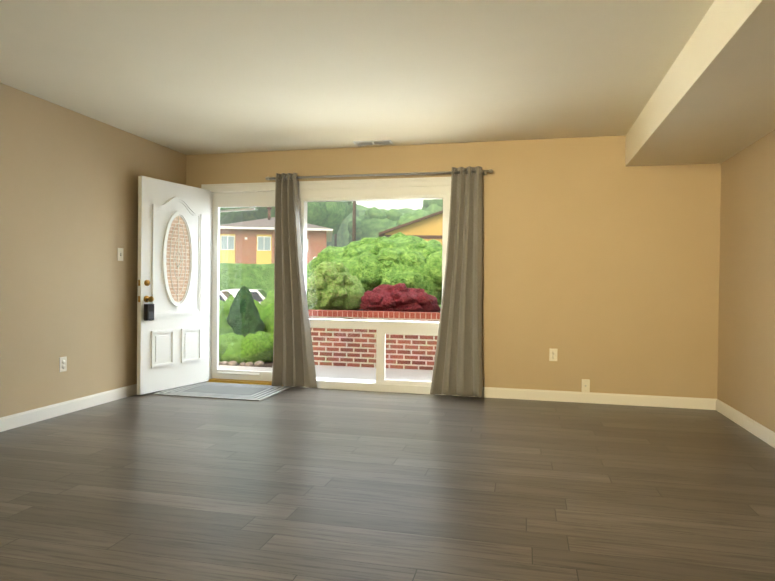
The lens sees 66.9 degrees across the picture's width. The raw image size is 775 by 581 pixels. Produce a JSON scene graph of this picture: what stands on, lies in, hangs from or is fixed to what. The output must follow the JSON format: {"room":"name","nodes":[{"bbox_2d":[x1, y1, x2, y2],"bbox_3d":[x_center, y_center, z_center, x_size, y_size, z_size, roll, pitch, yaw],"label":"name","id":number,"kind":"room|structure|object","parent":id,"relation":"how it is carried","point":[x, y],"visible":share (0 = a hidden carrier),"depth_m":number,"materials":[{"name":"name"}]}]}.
{"room":"empty living room","nodes":[
{"label":"empty living room","id":0,"kind":"room"},
{"bbox_2d":[0,83,186,417],"bbox_3d":[-3.384,-0.216,1.795,0.250,2.440,9.900,1,1,13],"label":"wall","id":1,"kind":"structure","parent":0,"point":[68,218],"depth_m":4.70,"materials":[{"name":"paint"}]},
{"bbox_2d":[59,357,66,371],"bbox_3d":[-2.583,0.588,4.672,0.010,0.116,0.072,1,1,13],"label":"outlet","id":2,"kind":"object","parent":1,"relation":"attached to","point":[62,364],"visible":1,"depth_m":4.66,"materials":[{"name":"white plastic"}]},
{"bbox_2d":[0,384,136,431],"bbox_3d":[-3.269,0.957,1.775,0.014,0.097,9.400,1,1,13],"label":"baseboard","id":3,"kind":"structure","parent":1,"relation":"attached to","point":[34,415],"depth_m":4.67,"materials":[{"name":"white wood"}]},
{"bbox_2d":[118,248,122,260],"bbox_3d":[-2.415,-0.326,5.316,0.016,0.116,0.072,1,1,13],"label":"light switch","id":4,"kind":"object","parent":1,"relation":"attached to","point":[120,254],"visible":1,"depth_m":5.31,"materials":[{"name":"white plastic"}]},
{"bbox_2d":[0,0,714,154],"bbox_3d":[-0.703,-1.459,1.154,5.730,0.120,9.900,1,1,13],"label":"ceiling","id":5,"kind":"structure","parent":0,"point":[190,77],"depth_m":3.71,"materials":[{"name":"paint"}]},
{"bbox_2d":[353,140,393,145],"bbox_3d":[-0.138,-1.429,5.681,0.370,0.008,0.150,1,1,13],"label":"ceiling vent","id":6,"kind":"object","parent":5,"relation":"in","point":[374,142],"visible":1,"depth_m":5.67,"materials":[{"name":"white metal"}]},
{"bbox_2d":[625,0,774,165],"bbox_3d":[1.457,-1.230,0.645,0.786,0.280,9.400,1,1,13],"label":"soffit","id":7,"kind":"structure","parent":5,"relation":"attached to","point":[711,100],"depth_m":3.45,"materials":[{"name":"paint"}]},
{"bbox_2d":[0,387,774,580],"bbox_3d":[-0.733,1.100,1.177,5.730,0.120,9.900,1,1,13],"label":"floor","id":8,"kind":"structure","parent":0,"point":[303,484],"depth_m":3.01,"materials":[{"name":"brown wood"}]},
{"bbox_2d":[154,382,290,400],"bbox_3d":[-1.594,0.984,5.772,1.080,0.011,0.750,1,1,13],"label":"doormat","id":9,"kind":"object","parent":8,"relation":"on","point":[236,391],"visible":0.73,"depth_m":5.70,"materials":[{"name":"grey fabric"}]},
{"bbox_2d":[186,136,720,398],"bbox_3d":[0.391,-0.208,5.861,5.230,2.440,0.250,1,1,13],"label":"wall","id":10,"kind":"structure","parent":0,"point":[600,265],"depth_m":5.41,"materials":[{"name":"paint"}]},
{"bbox_2d":[207,378,282,385],"bbox_3d":[-1.467,0.973,6.266,0.880,0.028,0.230,1,1,13],"label":"sill","id":11,"kind":"structure","parent":10,"relation":"attached to","point":[255,382],"depth_m":6.19,"materials":[{"name":"brown wood"}]},
{"bbox_2d":[201,177,450,394],"bbox_3d":[-0.652,-0.058,6.067,2.730,2.112,0.230,1,1,13],"label":"window","id":12,"kind":"structure","parent":10,"relation":"in","point":[236,195],"depth_m":5.97,"materials":[{"name":"white"}]},
{"bbox_2d":[137,176,209,394],"bbox_3d":[-2.093,-0.046,5.843,0.184,2.031,0.924,1,1,25],"label":"door","id":13,"kind":"structure","parent":12,"relation":"attached to","point":[173,294],"depth_m":5.76,"materials":[{"name":"white wood"}]},
{"bbox_2d":[265,166,492,397],"bbox_3d":[-0.138,-0.094,5.780,2.300,2.169,0.150,1,1,13],"label":"curtains","id":14,"kind":"object","parent":10,"relation":"attached to","point":[457,369],"visible":1,"depth_m":5.61,"materials":[{"name":"fabric"}]},
{"bbox_2d":[549,348,556,360],"bbox_3d":[1.544,0.599,5.461,0.072,0.116,0.010,1,1,13],"label":"outlet","id":15,"kind":"object","parent":10,"relation":"attached to","point":[552,354],"visible":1,"depth_m":5.46,"materials":[{"name":"white plastic"}]},
{"bbox_2d":[452,387,716,409],"bbox_3d":[1.758,0.983,5.410,2.330,0.097,0.014,1,1,13],"label":"baseboard","id":16,"kind":"structure","parent":10,"relation":"attached to","point":[618,399],"depth_m":5.36,"materials":[{"name":"white wood"}]},
{"bbox_2d":[581,379,589,391],"bbox_3d":[1.822,0.876,5.392,0.072,0.116,0.018,1,1,13],"label":"outlet plate","id":17,"kind":"object","parent":10,"relation":"attached to","point":[585,385],"visible":1,"depth_m":5.39,"materials":[{"name":"white plastic"}]},
{"bbox_2d":[717,130,774,431],"bbox_3d":[1.932,-0.143,0.540,0.285,2.440,9.900,1,1,13],"label":"wall","id":18,"kind":"structure","parent":0,"point":[746,357],"depth_m":4.46,"materials":[{"name":"paint"}]},
{"bbox_2d":[716,399,774,447],"bbox_3d":[2.686,1.004,4.299,0.014,0.097,1.750,1,1,13],"label":"baseboard","id":19,"kind":"structure","parent":18,"relation":"attached to","point":[760,431],"depth_m":4.41,"materials":[{"name":"white wood"}]},
{"label":"outside","id":20,"kind":"structure","parent":0,"visible":0},
{"bbox_2d":[219,293,440,380],"bbox_3d":[-9.513,-3.255,85.890,126.002,8.120,167.286,1,1,-2],"label":"ground","id":21,"kind":"structure","parent":20,"point":[403,374],"depth_m":7.51,"materials":[{"name":"concrete"}]},
{"bbox_2d":[219,291,230,300],"bbox_3d":[-6.249,0.711,19.135,4.500,1.450,1.830,1,1,-8],"label":"car","id":22,"kind":"object","parent":21,"relation":"on","point":[226,294],"depth_m":18.50,"materials":[{"name":"white paint"}]},
{"bbox_2d":[223,289,266,303],"bbox_3d":[-6.485,0.651,25.630,4.500,1.450,1.830,1,1,-4],"label":"car","id":23,"kind":"object","parent":21,"relation":"on","point":[262,297],"depth_m":24.88,"materials":[{"name":"white paint"}]},
{"bbox_2d":[219,263,273,292],"bbox_3d":[-5.015,-0.582,30.023,14.500,1.702,1.698,1,1,-2],"label":"hedge","id":24,"kind":"object","parent":21,"relation":"on","point":[239,283],"depth_m":29.26,"materials":[{"name":"green plant"}]},
{"bbox_2d":[220,207,332,263],"bbox_3d":[-10.409,-3.714,56.456,10.100,7.500,15.120,1,1,-6],"label":"building","id":25,"kind":"structure","parent":21,"relation":"on","point":[232,244],"depth_m":49.34,"materials":[{"name":"brick"}]},
{"bbox_2d":[219,232,441,366],"bbox_3d":[-0.892,-0.032,10.370,5.996,2.219,5.347,1,1,13],"label":"bushes","id":26,"kind":"object","parent":21,"relation":"on","point":[410,295],"depth_m":9.40,"materials":[{"name":"green plant"}]},
{"bbox_2d":[307,261,364,309],"bbox_3d":[-0.853,-0.071,9.324,0.982,0.785,0.788,1,1,13],"label":"bush","id":27,"kind":"object","parent":26,"relation":"attached to","point":[348,282],"depth_m":9.11,"materials":[{"name":"green plant"}]},
{"bbox_2d":[220,199,442,246],"bbox_3d":[-11.575,-13.139,94.057,61.631,24.671,76.990,1,1,13],"label":"trees","id":28,"kind":"object","parent":21,"relation":"on","point":[339,227],"depth_m":78.73,"materials":[{"name":"green plant"}]},
{"bbox_2d":[352,201,355,241],"bbox_3d":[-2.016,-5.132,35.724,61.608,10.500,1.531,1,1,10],"label":"utility pole","id":29,"kind":"object","parent":21,"relation":"on","point":[354,222],"depth_m":35.64,"materials":[{"name":"brown wood"}]},
{"bbox_2d":[308,310,439,369],"bbox_3d":[6.247,0.748,7.017,15.542,0.755,1.220,1,1,13],"label":"brick wall","id":30,"kind":"structure","parent":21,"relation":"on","point":[343,338],"depth_m":7.95,"materials":[{"name":"red brick"}]},
{"bbox_2d":[379,210,442,244],"bbox_3d":[5.753,-3.378,53.984,12.500,6.600,18.900,1,1,1],"label":"building","id":31,"kind":"structure","parent":21,"relation":"on","point":[425,224],"depth_m":45.02,"materials":[{"name":"brown"}]}
]}

